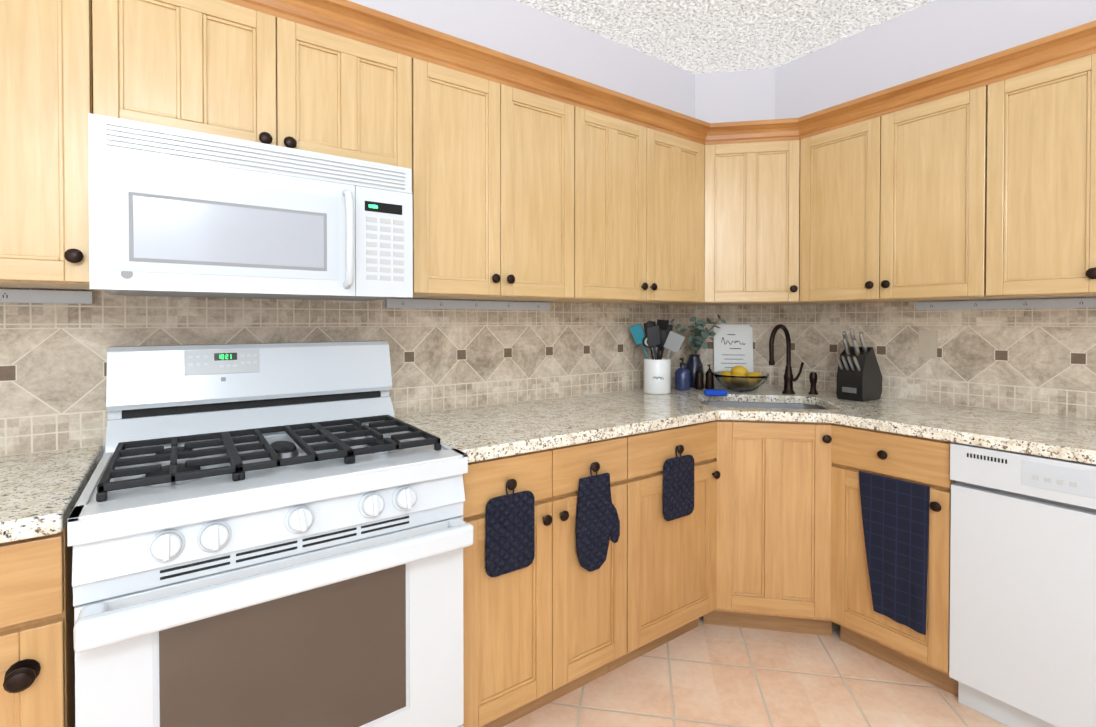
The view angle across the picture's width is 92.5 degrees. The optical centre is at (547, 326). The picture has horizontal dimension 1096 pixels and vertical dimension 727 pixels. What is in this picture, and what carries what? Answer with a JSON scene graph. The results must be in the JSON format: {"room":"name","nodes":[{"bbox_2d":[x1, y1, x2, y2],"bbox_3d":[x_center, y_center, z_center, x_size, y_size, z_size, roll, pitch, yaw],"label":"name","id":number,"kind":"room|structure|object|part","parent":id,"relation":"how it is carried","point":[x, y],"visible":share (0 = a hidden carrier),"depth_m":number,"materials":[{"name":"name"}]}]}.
{"room":"kitchen","nodes":[
{"label":"kitchen","id":0,"kind":"room"},
{"bbox_2d":[0,0,694,456],"bbox_3d":[-1.007,-0.075,1.720,4.400,2.645,0.100,0,1,-35],"label":"wall","id":1,"kind":"structure","parent":0,"point":[514,28],"depth_m":2.37,"materials":[{"name":"white paint"}]},
{"bbox_2d":[0,0,99,289],"bbox_3d":[-1.361,-0.517,1.204,0.505,0.837,0.323,0,1,-35],"label":"upper cabinet","id":2,"kind":"object","parent":1,"relation":"attached to","point":[50,49],"depth_m":1.18,"materials":[{"name":"brown wood"}]},
{"bbox_2d":[96,0,303,149],"bbox_3d":[-0.975,-0.705,1.473,0.434,0.467,0.323,0,1,-35],"label":"upper cabinet","id":3,"kind":"object","parent":1,"relation":"attached to","point":[226,68],"depth_m":1.35,"materials":[{"name":"brown wood"}]},
{"bbox_2d":[88,113,412,300],"bbox_3d":[-0.808,-0.278,1.503,0.730,0.384,0.474,0,1,-35],"label":"microwave","id":4,"kind":"object","parent":3,"relation":"attached to","point":[175,212],"visible":1,"depth_m":1.31,"materials":[{"name":"white plastic"}]},
{"bbox_3d":[-0.545,-0.242,1.432,0.020,0.275,0.054,0,1,-35],"label":"handle","id":5,"kind":"part","parent":4,"relation":"part of","materials":[{"name":"white plastic"}]},
{"bbox_2d":[304,0,419,179],"bbox_3d":[-0.700,-0.707,1.667,0.434,0.467,0.323,0,1,-35],"label":"upper cabinet","id":6,"kind":"object","parent":1,"relation":"attached to","point":[362,65],"depth_m":1.57,"materials":[{"name":"brown wood"}]},
{"bbox_2d":[412,25,591,302],"bbox_3d":[-0.234,-0.526,1.997,0.700,0.837,0.323,0,1,-35],"label":"upper cabinet","id":7,"kind":"object","parent":1,"relation":"attached to","point":[502,196],"depth_m":1.84,"materials":[{"name":"brown wood"}]},
{"bbox_2d":[0,288,1095,455],"bbox_3d":[0.125,0.115,0.801,4.192,0.458,2.692,0,1,-35],"label":"tile backsplash","id":8,"kind":"structure","parent":1,"relation":"attached to","point":[53,365],"depth_m":2.05,"materials":[{"name":"beige tile"}]},
{"bbox_2d":[0,289,92,303],"bbox_3d":[-1.605,-0.078,1.213,0.838,0.034,0.023,0,1,-35],"label":"power strip","id":9,"kind":"object","parent":8,"relation":"attached to","point":[39,296],"visible":1,"depth_m":1.39,"materials":[{"name":"grey plastic"}]},
{"bbox_2d":[385,299,549,309],"bbox_3d":[-0.295,-0.088,2.135,0.733,0.034,0.023,0,1,-35],"label":"power strip","id":10,"kind":"object","parent":8,"relation":"attached to","point":[437,304],"visible":1,"depth_m":2.09,"materials":[{"name":"grey plastic"}]},
{"bbox_2d":[918,331,936,358],"bbox_3d":[1.646,0.078,2.274,0.009,0.117,0.070,0,1,-35],"label":"switch plate","id":11,"kind":"object","parent":8,"relation":"attached to","point":[927,344],"visible":1,"depth_m":2.27,"materials":[{"name":"beige plastic"}]},
{"bbox_2d":[915,298,1095,309],"bbox_3d":[1.881,-0.086,1.927,0.023,0.034,0.915,0,1,-35],"label":"power strip","id":12,"kind":"object","parent":8,"relation":"attached to","point":[1038,303],"visible":1,"depth_m":2.03,"materials":[{"name":"grey plastic"}]},
{"bbox_2d":[588,84,639,303],"bbox_3d":[0.172,-0.529,2.283,0.491,0.837,0.323,0,1,-35],"label":"upper cabinet","id":13,"kind":"object","parent":1,"relation":"attached to","point":[615,116],"depth_m":2.16,"materials":[{"name":"brown wood"}]},
{"bbox_2d":[640,100,715,305],"bbox_3d":[0.500,-0.531,2.497,0.485,0.837,0.352,0,1,-35],"label":"upper cabinet","id":14,"kind":"object","parent":1,"relation":"attached to","point":[671,142],"depth_m":2.36,"materials":[{"name":"brown wood"}]},
{"bbox_2d":[704,115,807,304],"bbox_3d":[0.985,-0.533,2.643,0.670,0.837,0.670,0,1,-35],"label":"upper cabinet","id":15,"kind":"object","parent":1,"relation":"attached to","point":[756,172],"depth_m":2.45,"materials":[{"name":"brown wood"}]},
{"bbox_3d":[0.190,-0.888,0.854,3.471,0.088,2.121,0,1,-35],"label":"crown","id":16,"kind":"part","parent":15,"relation":"part of","materials":[{"name":"brown wood"}]},
{"bbox_2d":[516,0,933,73],"bbox_3d":[0.366,-1.429,0.102,4.800,0.100,4.300,0,1,-35],"label":"ceiling","id":17,"kind":"structure","parent":0,"point":[702,36],"depth_m":2.44,"materials":[{"name":"white paint"}]},
{"bbox_2d":[695,68,774,122],"bbox_3d":[1.042,-0.089,2.978,0.400,2.645,0.400,0,1,-35],"label":"wall","id":18,"kind":"structure","parent":0,"point":[736,96],"depth_m":2.89,"materials":[{"name":"white paint"}]},
{"bbox_2d":[504,616,1007,726],"bbox_3d":[0.366,1.315,0.133,4.800,0.100,4.300,0,1,-35],"label":"floor","id":19,"kind":"structure","parent":0,"point":[704,675],"depth_m":1.79,"materials":[{"name":"tile"}]},
{"bbox_2d":[0,464,97,726],"bbox_3d":[-1.291,0.817,1.084,0.515,0.875,0.623,0,1,-35],"label":"base cabinet","id":20,"kind":"object","parent":19,"relation":"on","point":[37,653],"depth_m":0.96,"materials":[{"name":"brown wood"}]},
{"bbox_2d":[0,446,102,547],"bbox_3d":[-1.450,0.361,0.959,0.915,0.038,0.640,0,1,-35],"label":"countertop","id":21,"kind":"structure","parent":20,"relation":"on","point":[39,491],"depth_m":1.10,"materials":[{"name":"beige stone"}]},
{"bbox_2d":[67,341,473,726],"bbox_3d":[-0.698,0.654,1.387,0.768,1.195,0.752,0,1,-35],"label":"range","id":22,"kind":"object","parent":19,"relation":"on","point":[270,534],"visible":1,"depth_m":1.18,"materials":[{"name":"white metal"}]},
{"bbox_3d":[-0.505,0.516,1.111,0.740,0.052,0.082,0,1,-35],"label":"handle","id":23,"kind":"part","parent":22,"relation":"part of","materials":[{"name":"white metal"}]},
{"bbox_2d":[462,472,615,726],"bbox_3d":[-0.140,0.808,1.895,0.695,0.875,0.623,0,1,-35],"label":"base cabinet","id":24,"kind":"object","parent":19,"relation":"on","point":[535,634],"depth_m":1.59,"materials":[{"name":"brown wood"}]},
{"bbox_2d":[485,480,534,576],"bbox_3d":[-0.109,0.577,1.520,0.162,0.266,0.016,0,1,-35],"label":"pot holder","id":25,"kind":"object","parent":24,"relation":"hanging from","point":[509,533],"visible":0.94,"depth_m":1.51,"materials":[{"name":"blue fabric"}]},
{"bbox_2d":[575,463,619,571],"bbox_3d":[0.163,0.615,1.710,0.182,0.346,0.018,0,1,-35],"label":"oven mitt","id":26,"kind":"object","parent":24,"relation":"hanging from","point":[597,527],"visible":0.94,"depth_m":1.69,"materials":[{"name":"blue fabric"}]},
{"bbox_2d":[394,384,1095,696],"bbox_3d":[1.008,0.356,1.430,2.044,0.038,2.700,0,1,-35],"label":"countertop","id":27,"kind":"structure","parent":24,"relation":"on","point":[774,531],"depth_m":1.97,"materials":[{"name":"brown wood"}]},
{"bbox_2d":[629,319,684,393],"bbox_3d":[0.546,0.144,2.551,0.213,0.359,0.211,0,1,-35],"label":"utensil crock","id":28,"kind":"object","parent":27,"relation":"on","point":[661,335],"visible":1,"depth_m":2.52,"materials":[{"name":"white ceramic"}]},
{"bbox_2d":[675,358,689,390],"bbox_3d":[0.689,0.240,2.682,0.078,0.164,0.077,0,1,-35],"label":"soap bottle","id":29,"kind":"object","parent":27,"relation":"on","point":[682,377],"visible":1,"depth_m":2.65,"materials":[{"name":"blue"}]},
{"bbox_2d":[670,315,725,387],"bbox_3d":[0.808,0.128,2.773,0.282,0.386,0.236,0,1,-35],"label":"vase","id":30,"kind":"object","parent":27,"relation":"on","point":[693,362],"visible":0.92,"depth_m":2.75,"materials":[{"name":"blue ceramic"}]},
{"bbox_2d":[695,364,703,389],"bbox_3d":[0.776,0.257,2.696,0.053,0.130,0.045,0,1,-35],"label":"dispenser","id":31,"kind":"object","parent":27,"relation":"on","point":[699,382],"visible":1,"depth_m":2.68,"materials":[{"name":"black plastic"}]},
{"bbox_2d":[705,364,713,388],"bbox_3d":[0.830,0.257,2.701,0.053,0.130,0.045,0,1,-35],"label":"dispenser","id":32,"kind":"object","parent":27,"relation":"on","point":[709,380],"visible":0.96,"depth_m":2.69,"materials":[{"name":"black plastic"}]},
{"bbox_2d":[704,389,726,395],"bbox_3d":[0.790,0.311,2.473,0.100,0.026,0.064,0,1,10],"label":"sponge","id":33,"kind":"object","parent":27,"relation":"on","point":[715,392],"visible":1,"depth_m":2.44,"materials":[{"name":"blue"}]},
{"bbox_2d":[713,325,753,385],"bbox_3d":[1.014,0.155,2.871,0.205,0.333,0.063,0,1,10],"label":"family sign","id":34,"kind":"object","parent":27,"relation":"on","point":[733,345],"visible":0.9,"depth_m":2.87,"materials":[{"name":"white"}]},
{"bbox_2d":[713,366,768,391],"bbox_3d":[0.974,0.260,2.648,0.268,0.125,0.268,0,1,-35],"label":"lemon bowl","id":35,"kind":"object","parent":27,"relation":"on","point":[739,378],"visible":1,"depth_m":2.58,"materials":[{"name":"clear glass"}]},
{"bbox_2d":[769,324,803,393],"bbox_3d":[1.112,0.156,2.486,0.230,0.336,0.089,0,1,-35],"label":"faucet","id":36,"kind":"object","parent":27,"relation":"on","point":[789,379],"visible":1,"depth_m":2.52,"materials":[{"name":"black metal"}]},
{"bbox_2d":[808,372,817,394],"bbox_3d":[1.276,0.270,2.521,0.044,0.107,0.044,0,1,-35],"label":"sprayer","id":37,"kind":"object","parent":27,"relation":"on","point":[813,381],"visible":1,"depth_m":2.51,"materials":[{"name":"black metal"}]},
{"bbox_2d":[836,328,881,401],"bbox_3d":[1.391,0.166,2.356,0.228,0.319,0.110,0,1,-35],"label":"knife block","id":38,"kind":"object","parent":27,"relation":"on","point":[859,376],"visible":1,"depth_m":2.31,"materials":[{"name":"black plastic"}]},
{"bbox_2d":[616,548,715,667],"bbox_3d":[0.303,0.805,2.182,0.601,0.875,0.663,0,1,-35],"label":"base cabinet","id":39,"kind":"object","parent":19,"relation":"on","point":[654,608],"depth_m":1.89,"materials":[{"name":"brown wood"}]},
{"bbox_2d":[663,446,693,520],"bbox_3d":[0.483,0.573,1.936,0.162,0.266,0.016,0,1,-35],"label":"pot holder","id":40,"kind":"object","parent":39,"relation":"hanging from","point":[678,487],"visible":0.85,"depth_m":1.92,"materials":[{"name":"blue fabric"}]},
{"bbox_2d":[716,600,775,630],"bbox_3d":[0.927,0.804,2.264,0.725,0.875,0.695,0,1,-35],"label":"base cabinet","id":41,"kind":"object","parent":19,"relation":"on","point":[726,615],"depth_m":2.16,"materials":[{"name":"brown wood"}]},
{"bbox_2d":[859,471,929,634],"bbox_3d":[1.200,0.779,1.831,0.016,0.497,0.221,0,1,-35],"label":"dish towel","id":42,"kind":"object","parent":41,"relation":"hanging from","point":[895,516],"visible":0.98,"depth_m":1.81,"materials":[{"name":"blue fabric"}]},
{"bbox_2d":[949,443,1095,726],"bbox_3d":[1.728,0.812,1.625,0.640,0.870,0.607,0,1,-35],"label":"dishwasher","id":43,"kind":"object","parent":19,"relation":"on","point":[1022,649],"visible":1,"depth_m":1.55,"materials":[{"name":"white metal"}]},
{"bbox_2d":[775,0,1095,419],"bbox_3d":[2.402,-0.070,1.307,0.100,2.645,3.900,0,1,-35],"label":"wall","id":44,"kind":"structure","parent":0,"point":[934,36],"depth_m":2.31,"materials":[{"name":"white paint"}]},
{"bbox_2d":[808,49,1007,303],"bbox_3d":[1.476,-0.528,2.221,0.352,0.837,0.780,0,1,-35],"label":"upper cabinet","id":45,"kind":"object","parent":44,"relation":"attached to","point":[968,180],"depth_m":2.04,"materials":[{"name":"brown wood"}]},
{"bbox_2d":[1008,24,1083,298],"bbox_3d":[1.773,-0.524,1.825,0.323,0.837,0.407,0,1,-35],"label":"upper cabinet","id":46,"kind":"object","parent":44,"relation":"attached to","point":[1046,74],"depth_m":1.73,"materials":[{"name":"brown wood"}]},
{"bbox_2d":[1080,20,1095,296],"bbox_3d":[1.982,-0.520,1.528,0.323,0.837,0.513,0,1,-35],"label":"upper cabinet","id":47,"kind":"object","parent":44,"relation":"attached to","point":[1088,217],"depth_m":1.65,"materials":[{"name":"brown wood"}]}
]}

